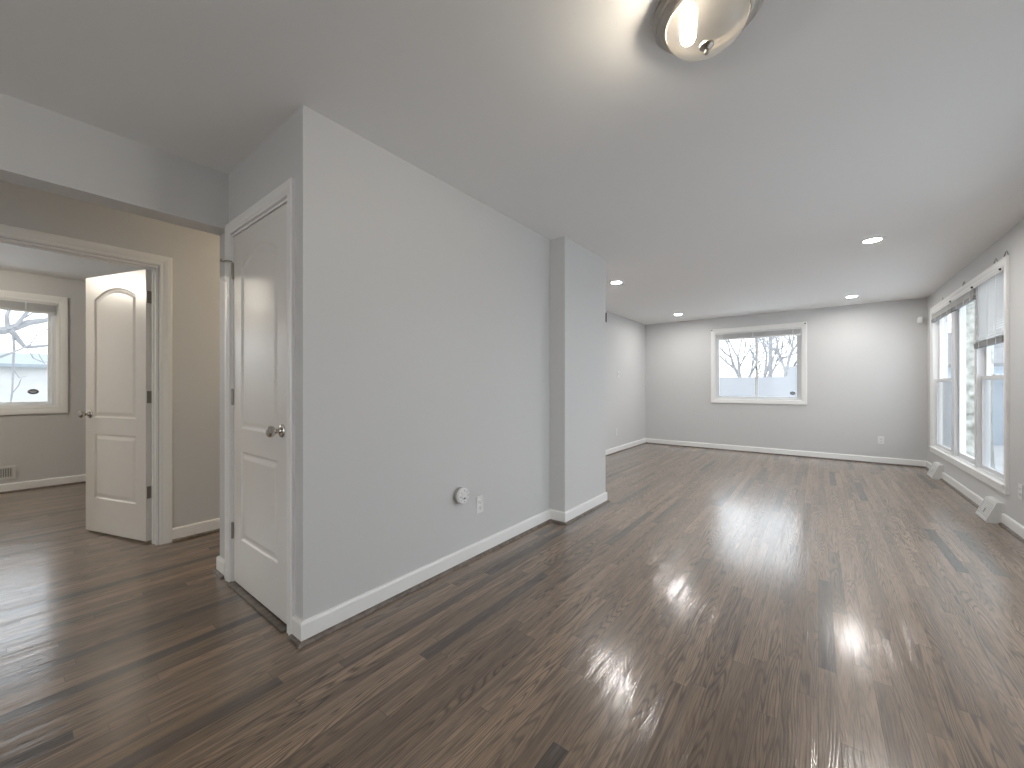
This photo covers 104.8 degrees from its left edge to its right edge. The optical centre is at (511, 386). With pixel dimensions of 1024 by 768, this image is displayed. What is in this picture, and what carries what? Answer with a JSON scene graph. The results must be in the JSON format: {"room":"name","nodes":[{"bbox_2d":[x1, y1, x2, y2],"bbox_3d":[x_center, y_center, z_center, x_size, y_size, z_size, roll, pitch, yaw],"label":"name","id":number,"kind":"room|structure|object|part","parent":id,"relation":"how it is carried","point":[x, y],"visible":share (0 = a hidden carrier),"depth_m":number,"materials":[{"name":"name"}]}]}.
{"room":"empty living room","nodes":[
{"label":"empty living room","id":0,"kind":"room"},
{"bbox_2d":[0,269,85,483],"bbox_3d":[-5.761,-0.059,4.158,0.140,2.440,4.700,0,0,38],"label":"wall","id":1,"kind":"structure","parent":0,"point":[40,446],"depth_m":4.60,"materials":[{"name":"grey paint"}]},
{"bbox_2d":[0,465,15,479],"bbox_3d":[-5.585,0.941,4.262,0.010,0.144,0.280,0,0,38],"label":"wall register","id":2,"kind":"object","parent":1,"relation":"attached to","point":[6,472],"visible":1,"depth_m":4.33,"materials":[{"name":"white metal"}]},
{"bbox_2d":[0,297,55,314],"bbox_3d":[-5.746,-0.905,4.041,0.034,0.131,1.405,0,0,38],"label":"window blind","id":3,"kind":"object","parent":1,"relation":"attached to","point":[5,304],"visible":1,"depth_m":4.42,"materials":[{"name":"white"}]},
{"bbox_3d":[-5.746,-0.850,4.041,0.030,0.022,1.399,0,0,38],"label":"rail","id":4,"kind":"part","parent":3,"relation":"part of","materials":[{"name":"white plastic"}]},
{"bbox_2d":[0,290,67,414],"bbox_3d":[-5.791,-0.372,4.077,0.130,1.365,1.595,0,0,38],"label":"window","id":5,"kind":"structure","parent":1,"relation":"attached to","point":[57,324],"depth_m":4.61,"materials":[{"name":"white paint"}]},
{"bbox_3d":[-5.611,-0.368,4.360,0.020,1.129,0.683,0,0,38],"label":"sash","id":6,"kind":"part","parent":5,"relation":"part of","materials":[{"name":"clear glass"}]},
{"bbox_2d":[0,474,85,493],"bbox_3d":[-5.723,1.111,4.065,0.033,0.100,4.600,0,0,38],"label":"baseboard","id":7,"kind":"structure","parent":1,"relation":"attached to","point":[76,479],"depth_m":4.51,"materials":[{"name":"white paint"}]},
{"bbox_3d":[-5.717,1.152,4.061,0.019,0.018,4.600,0,0,38],"label":"shoe molding","id":8,"kind":"part","parent":7,"relation":"part of","materials":[{"name":"wood"}]},
{"bbox_2d":[0,180,219,544],"bbox_3d":[-2.700,-0.059,2.857,0.110,2.440,6.400,0,0,38],"label":"wall","id":9,"kind":"structure","parent":0,"point":[195,254],"depth_m":3.01,"materials":[{"name":"grey paint"}]},
{"bbox_2d":[0,224,171,544],"bbox_3d":[-2.883,0.099,2.607,0.128,2.124,0.962,0,0,38],"label":"door frame","id":10,"kind":"structure","parent":9,"relation":"attached to","point":[165,263],"depth_m":2.91,"materials":[{"name":"white paint"}]},
{"bbox_2d":[78,269,151,541],"bbox_3d":[-3.060,0.138,3.063,0.771,2.018,0.175,0,0,19],"label":"door","id":11,"kind":"structure","parent":9,"relation":"in","point":[118,414],"depth_m":3.03,"materials":[{"name":"white paint"}]},
{"bbox_3d":[-3.382,0.217,3.120,0.066,0.066,0.070,0,0,19],"label":"knob","id":12,"kind":"part","parent":11,"relation":"part of","materials":[{"name":"silver metal"}]},
{"bbox_2d":[172,518,219,541],"bbox_3d":[-1.640,1.111,4.105,0.033,0.100,2.928,0,0,38],"label":"baseboard","id":13,"kind":"structure","parent":9,"relation":"attached to","point":[193,530],"depth_m":3.06,"materials":[{"name":"white paint"}]},
{"bbox_3d":[-1.635,1.152,4.101,0.019,0.018,2.928,0,0,38],"label":"shoe molding","id":14,"kind":"part","parent":13,"relation":"part of","materials":[{"name":"wood"}]},
{"bbox_2d":[0,93,228,235],"bbox_3d":[-2.821,-1.113,1.071,0.151,0.333,3.431,0,0,38],"label":"wall header","id":15,"kind":"structure","parent":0,"point":[42,149],"depth_m":1.98,"materials":[{"name":"grey paint"}]},
{"bbox_2d":[220,105,326,620],"bbox_3d":[-1.358,-0.059,2.177,1.124,2.440,0.110,0,0,38],"label":"wall","id":16,"kind":"structure","parent":0,"point":[297,149],"depth_m":1.84,"materials":[{"name":"grey paint"}]},
{"bbox_2d":[220,203,286,623],"bbox_3d":[-1.389,0.130,2.114,0.768,2.030,0.105,0,0,38],"label":"door","id":17,"kind":"structure","parent":16,"relation":"in","point":[259,267],"depth_m":2.08,"materials":[{"name":"white paint"}]},
{"bbox_3d":[-1.145,0.215,1.902,0.066,0.066,0.070,0,0,38],"label":"knob","id":18,"kind":"part","parent":17,"relation":"part of","materials":[{"name":"silver metal"}]},
{"bbox_2d":[225,177,294,634],"bbox_3d":[-1.336,0.095,2.148,0.898,2.132,0.128,0,0,38],"label":"door frame","id":19,"kind":"structure","parent":16,"relation":"attached to","point":[287,189],"depth_m":2.00,"materials":[{"name":"white paint"}]},
{"bbox_2d":[327,118,549,609],"bbox_3d":[-0.319,-0.059,2.688,0.110,2.440,1.972,0,0,38],"label":"wall","id":20,"kind":"structure","parent":0,"point":[438,299],"depth_m":2.33,"materials":[{"name":"grey paint"}]},
{"bbox_2d":[287,509,550,648],"bbox_3d":[-0.338,1.111,2.612,0.114,0.100,2.114,0,0,38],"label":"baseboard","id":21,"kind":"structure","parent":20,"relation":"attached to","point":[312,629],"depth_m":2.18,"materials":[{"name":"white paint"}]},
{"bbox_2d":[454,487,468,503],"bbox_3d":[-0.323,0.703,2.549,0.053,0.102,0.102,0,0,38],"label":"detector","id":22,"kind":"object","parent":20,"relation":"attached to","point":[461,495],"visible":1,"depth_m":2.53,"materials":[{"name":"grey plastic"}]},
{"bbox_2d":[476,495,482,513],"bbox_3d":[-0.220,0.810,2.717,0.010,0.116,0.072,0,0,38],"label":"wall outlet","id":23,"kind":"object","parent":20,"relation":"attached to","point":[479,500],"visible":1,"depth_m":2.71,"materials":[{"name":"white plastic"}]},
{"bbox_2d":[0,443,1023,767],"bbox_3d":[-0.580,1.191,3.964,8.620,0.060,11.050,0,0,38],"label":"floor","id":24,"kind":"structure","parent":0,"point":[722,608],"depth_m":1.78,"materials":[{"name":"brown wood"}]},
{"bbox_2d":[226,581,286,632],"bbox_3d":[-1.343,1.157,2.140,0.754,0.007,0.130,0,0,38],"label":"threshold","id":25,"kind":"object","parent":24,"relation":"on","point":[258,606],"visible":0.45,"depth_m":2.06,"materials":[{"name":"wood"}]},
{"bbox_2d":[927,462,943,479],"bbox_3d":[5.426,1.071,5.061,0.103,0.180,0.300,0,0,38],"label":"floor vent","id":26,"kind":"object","parent":24,"relation":"in","point":[936,469],"visible":0.99,"depth_m":4.96,"materials":[{"name":"white metal"}]},
{"bbox_3d":[5.411,1.066,5.072,0.067,0.166,0.300,0,0,38],"label":"frame","id":27,"kind":"part","parent":26,"relation":"part of","materials":[{"name":"white metal"}]},
{"bbox_2d":[975,496,1003,523],"bbox_3d":[4.177,1.071,3.454,0.103,0.180,0.280,0,0,38],"label":"floor vent","id":28,"kind":"object","parent":24,"relation":"in","point":[991,509],"visible":1,"depth_m":3.38,"materials":[{"name":"white metal"}]},
{"bbox_2d":[0,0,1023,324],"bbox_3d":[-0.580,-1.319,3.964,8.620,0.080,11.050,0,0,38],"label":"ceiling","id":29,"kind":"structure","parent":0,"point":[750,177],"depth_m":1.84,"materials":[{"name":"white paint"}]},
{"bbox_2d":[609,280,623,283],"bbox_3d":[1.277,-1.276,4.833,0.176,0.006,0.176,0,0,38],"label":"recessed light","id":30,"kind":"object","parent":29,"relation":"in","point":[616,281],"visible":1,"depth_m":4.83,"materials":[{"name":"white plastic"}]},
{"bbox_2d":[652,0,763,61],"bbox_3d":[0.655,-1.199,1.329,0.344,0.160,0.344,0,0,38],"label":"ceiling light","id":31,"kind":"object","parent":29,"relation":"attached to","point":[690,30],"visible":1,"depth_m":1.29,"materials":[{"name":"white glass"}]},
{"bbox_3d":[0.591,-1.210,1.321,0.050,0.050,0.150,0,0,24],"label":"bulb","id":32,"kind":"part","parent":31,"relation":"part of","materials":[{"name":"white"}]},
{"bbox_2d":[844,295,859,297],"bbox_3d":[4.809,-1.276,5.584,0.176,0.006,0.176,0,0,38],"label":"recessed light","id":33,"kind":"object","parent":29,"relation":"in","point":[850,296],"visible":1,"depth_m":5.58,"materials":[{"name":"white plastic"}]},
{"bbox_2d":[859,236,885,243],"bbox_3d":[3.143,-1.276,3.440,0.176,0.006,0.176,0,0,38],"label":"recessed light","id":34,"kind":"object","parent":29,"relation":"in","point":[878,238],"visible":1,"depth_m":3.44,"materials":[{"name":"white plastic"}]},
{"bbox_2d":[550,236,605,511],"bbox_3d":[0.206,-0.059,4.040,1.238,2.440,0.809,0,0,38],"label":"pillar","id":35,"kind":"structure","parent":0,"point":[577,274],"depth_m":3.50,"materials":[{"name":"grey paint"}]},
{"bbox_2d":[550,492,609,525],"bbox_3d":[0.263,1.111,3.996,1.161,0.100,0.875,0,0,38],"label":"baseboard","id":36,"kind":"structure","parent":35,"relation":"attached to","point":[559,517],"depth_m":3.49,"materials":[{"name":"white paint"}]},
{"bbox_2d":[606,311,644,449],"bbox_3d":[1.359,-0.059,6.442,0.110,2.440,4.399,0,0,38],"label":"wall","id":37,"kind":"structure","parent":0,"point":[625,337],"depth_m":7.27,"materials":[{"name":"grey paint"}]},
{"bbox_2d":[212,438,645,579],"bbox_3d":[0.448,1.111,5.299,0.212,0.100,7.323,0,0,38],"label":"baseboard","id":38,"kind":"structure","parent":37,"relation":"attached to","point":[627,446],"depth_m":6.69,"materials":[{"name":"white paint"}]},
{"bbox_3d":[-0.928,1.152,3.569,0.161,0.018,2.902,0,0,38],"label":"shoe molding","id":39,"kind":"part","parent":38,"relation":"part of","materials":[{"name":"wood"}]},
{"bbox_2d":[645,298,926,460],"bbox_3d":[4.407,-0.059,6.948,4.306,2.440,0.140,0,0,38],"label":"wall","id":40,"kind":"structure","parent":0,"point":[867,363],"depth_m":6.38,"materials":[{"name":"grey paint"}]},
{"bbox_2d":[711,322,806,404],"bbox_3d":[4.315,-0.387,6.972,1.440,1.369,0.155,0,0,38],"label":"window","id":41,"kind":"structure","parent":40,"relation":"in","point":[801,399],"depth_m":6.92,"materials":[{"name":"white paint"}]},
{"bbox_3d":[4.094,-0.384,7.172,0.641,1.171,0.020,0,0,38],"label":"sash","id":42,"kind":"part","parent":41,"relation":"part of","materials":[{"name":"clear glass"}]},
{"bbox_2d":[715,327,800,340],"bbox_3d":[4.294,-0.927,6.945,1.284,0.132,0.034,0,0,38],"label":"window blind","id":43,"kind":"object","parent":41,"relation":"attached to","point":[797,330],"visible":1,"depth_m":6.90,"materials":[{"name":"white"}]},
{"bbox_3d":[4.295,-0.872,6.946,1.278,0.022,0.030,0,0,38],"label":"rail","id":44,"kind":"part","parent":43,"relation":"part of","materials":[{"name":"white plastic"}]},
{"bbox_3d":[4.578,-0.384,6.825,0.633,1.171,0.020,0,0,38],"label":"sash","id":45,"kind":"part","parent":41,"relation":"part of","materials":[{"name":"clear glass"}]},
{"bbox_2d":[646,438,925,467],"bbox_3d":[4.343,1.111,6.889,4.056,0.100,0.033,0,0,38],"label":"baseboard","id":46,"kind":"structure","parent":40,"relation":"attached to","point":[809,454],"depth_m":6.56,"materials":[{"name":"white paint"}]},
{"bbox_2d":[878,436,883,443],"bbox_3d":[5.567,0.803,5.952,0.072,0.116,0.010,0,0,38],"label":"wall outlet","id":47,"kind":"object","parent":40,"relation":"attached to","point":[880,438],"visible":1,"depth_m":5.95,"materials":[{"name":"white plastic"}]},
{"bbox_2d":[917,317,923,322],"bbox_3d":[5.874,-0.960,5.670,0.081,0.089,0.060,0,0,-26],"label":"sensor","id":48,"kind":"object","parent":40,"relation":"attached to","point":[919,319],"visible":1,"depth_m":5.65,"materials":[{"name":"grey plastic"}]},
{"bbox_2d":[927,219,1023,525],"bbox_3d":[2.721,-0.059,1.381,0.140,2.440,10.721,0,0,38],"label":"wall","id":49,"kind":"structure","parent":0,"point":[1012,241],"depth_m":3.22,"materials":[{"name":"grey paint"}]},
{"bbox_2d":[924,461,931,470],"bbox_3d":[5.743,1.111,5.413,0.033,0.100,0.646,0,0,38],"label":"baseboard","id":50,"kind":"structure","parent":49,"relation":"attached to","point":[928,464],"depth_m":5.53,"materials":[{"name":"white paint"}]},
{"bbox_2d":[940,472,982,507],"bbox_3d":[4.826,1.111,4.232,0.033,0.100,1.745,0,0,38],"label":"baseboard","id":51,"kind":"structure","parent":49,"relation":"attached to","point":[974,499],"depth_m":4.22,"materials":[{"name":"white paint"}]},
{"bbox_2d":[929,251,1008,494],"bbox_3d":[4.937,-0.113,4.294,0.134,2.000,2.815,0,0,38],"label":"window","id":52,"kind":"structure","parent":49,"relation":"in","point":[979,466],"depth_m":4.45,"materials":[{"name":"white paint"}]},
{"bbox_2d":[931,301,953,322],"bbox_3d":[5.396,-0.935,4.957,0.047,0.131,1.030,0,0,38],"label":"window blind","id":53,"kind":"object","parent":52,"relation":"attached to","point":[946,309],"visible":0.85,"depth_m":4.91,"materials":[{"name":"white"}]},
{"bbox_3d":[5.401,-0.889,4.953,0.030,0.040,1.024,0,0,38],"label":"rail","id":54,"kind":"part","parent":53,"relation":"part of","materials":[{"name":"grey"}]},
{"bbox_3d":[5.473,0.345,4.976,0.024,0.898,0.913,0,0,38],"label":"sash","id":55,"kind":"part","parent":52,"relation":"part of","materials":[{"name":"clear glass"}]},
{"bbox_3d":[5.493,-0.522,4.960,0.024,0.916,0.913,0,0,38],"label":"sash","id":56,"kind":"part","parent":52,"relation":"part of","materials":[{"name":"white plastic"}]},
{"bbox_2d":[951,286,975,310],"bbox_3d":[4.827,-0.935,4.225,0.047,0.131,0.805,0,0,38],"label":"window blind","id":57,"kind":"object","parent":52,"relation":"attached to","point":[966,297],"visible":0.88,"depth_m":4.17,"materials":[{"name":"white"}]},
{"bbox_3d":[4.832,-0.889,4.221,0.030,0.040,0.799,0,0,38],"label":"rail","id":58,"kind":"part","parent":57,"relation":"part of","materials":[{"name":"grey plastic"}]},
{"bbox_3d":[4.888,-0.093,4.206,0.036,1.774,0.740,0,0,38],"label":"fixed sash","id":59,"kind":"part","parent":52,"relation":"part of","materials":[{"name":"clear glass"}]},
{"bbox_3d":[4.907,0.819,4.334,0.038,0.018,2.745,0,0,38],"label":"sill","id":60,"kind":"part","parent":52,"relation":"part of","materials":[{"name":"white paint"}]},
{"bbox_3d":[4.954,-0.094,4.297,0.090,1.796,2.621,0,0,38],"label":"frame","id":61,"kind":"part","parent":52,"relation":"part of","materials":[{"name":"white plastic"}]},
{"bbox_2d":[973,267,1003,348],"bbox_3d":[4.338,-0.687,3.596,0.047,0.626,0.767,0,0,38],"label":"window blind","id":62,"kind":"object","parent":52,"relation":"attached to","point":[989,295],"visible":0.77,"depth_m":3.56,"materials":[{"name":"white"}]},
{"bbox_3d":[4.344,-0.399,3.592,0.030,0.050,0.761,0,0,38],"label":"rail","id":63,"kind":"part","parent":62,"relation":"part of","materials":[{"name":"grey plastic"}]},
{"bbox_3d":[4.376,0.345,3.563,0.024,0.898,0.753,0,0,38],"label":"sash","id":64,"kind":"part","parent":52,"relation":"part of","materials":[{"name":"clear glass"}]},
{"bbox_3d":[4.396,-0.522,3.547,0.024,0.916,0.753,0,0,38],"label":"sash","id":65,"kind":"part","parent":52,"relation":"part of","materials":[{"name":"white plastic"}]},
{"bbox_2d":[998,513,1023,543],"bbox_3d":[1.742,1.111,0.261,0.033,0.100,7.750,0,0,38],"label":"baseboard","id":66,"kind":"structure","parent":49,"relation":"attached to","point":[1013,527],"depth_m":3.12,"materials":[{"name":"white paint"}]},
{"bbox_3d":[1.736,1.152,0.266,0.019,0.018,7.750,0,0,38],"label":"shoe molding","id":67,"kind":"part","parent":66,"relation":"part of","materials":[{"name":"wood"}]},
{"bbox_2d":[1018,483,1022,499],"bbox_3d":[3.913,0.806,3.038,0.010,0.116,0.072,0,0,38],"label":"wall outlet","id":68,"kind":"object","parent":49,"relation":"attached to","point":[1020,486],"visible":1,"depth_m":3.03,"materials":[{"name":"white plastic"}]},
{"label":"outside","id":69,"kind":"structure","parent":0,"visible":0},
{"bbox_2d":[948,442,1003,472],"bbox_3d":[-2.645,2.061,21.048,150.000,0.001,150.000,0,0,38],"label":"ground","id":70,"kind":"structure","parent":69,"point":[998,449],"depth_m":11.66,"materials":[{"name":"white snow"}]},
{"bbox_2d":[0,352,46,401],"bbox_3d":[-24.682,0.251,15.499,10.700,3.620,14.900,0,0,38],"label":"house","id":71,"kind":"structure","parent":70,"relation":"on","point":[34,371],"depth_m":15.16,"materials":[{"name":"beige"}]},
{"bbox_2d":[0,310,46,401],"bbox_3d":[-10.433,-0.334,7.760,0.600,4.829,2.555,0,0,38],"label":"bare tree","id":72,"kind":"object","parent":70,"relation":"on","point":[20,324],"visible":0.65,"depth_m":8.12,"materials":[{"name":"grey plant"}]},
{"bbox_2d":[720,337,784,376],"bbox_3d":[18.177,-2.817,32.262,7.314,9.786,5.206,0,0,28],"label":"bare tree","id":73,"kind":"object","parent":70,"relation":"on","point":[737,370],"visible":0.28,"depth_m":32.08,"materials":[{"name":"grey plant"}]},
{"bbox_2d":[720,376,796,396],"bbox_3d":[12.156,0.776,20.948,11.200,2.570,8.700,0,0,38],"label":"house","id":74,"kind":"structure","parent":70,"relation":"on","point":[729,386],"depth_m":18.73,"materials":[{"name":"white"}]},
{"bbox_2d":[768,337,772,376],"bbox_3d":[16.492,-2.439,25.177,2.200,9.000,0.240,0,0,38],"label":"utility pole","id":75,"kind":"object","parent":70,"relation":"on","point":[770,371],"visible":0.22,"depth_m":25.12,"materials":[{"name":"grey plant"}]},
{"bbox_2d":[749,335,796,376],"bbox_3d":[33.636,-4.913,45.852,8.504,14.017,13.540,0,0,2],"label":"bare tree","id":76,"kind":"object","parent":70,"relation":"on","point":[785,369],"visible":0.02,"depth_m":47.38,"materials":[{"name":"grey plant"}]},
{"bbox_2d":[751,335,796,376],"bbox_3d":[24.846,-3.613,38.836,6.427,11.483,10.072,0,0,7],"label":"bare tree","id":77,"kind":"object","parent":70,"relation":"on","point":[780,337],"visible":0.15,"depth_m":37.43,"materials":[{"name":"grey plant"}]},
{"bbox_2d":[787,366,796,376],"bbox_3d":[23.414,0.301,25.498,9.000,3.520,7.700,0,0,38],"label":"house","id":78,"kind":"structure","parent":70,"relation":"on","point":[792,371],"depth_m":26.73,"materials":[{"name":"beige"}]},
{"bbox_2d":[948,330,1003,445],"bbox_3d":[21.570,-0.149,15.218,9.300,4.420,8.200,0,0,38],"label":"house","id":79,"kind":"structure","parent":70,"relation":"on","point":[998,385],"depth_m":13.95,"materials":[{"name":"white"}]},
{"bbox_2d":[966,300,994,468],"bbox_3d":[7.484,-1.492,6.315,3.149,7.121,3.086,0,0,38],"label":"street tree","id":80,"kind":"object","parent":70,"relation":"on","point":[970,308],"visible":0.06,"depth_m":6.33,"materials":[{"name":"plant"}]}
]}

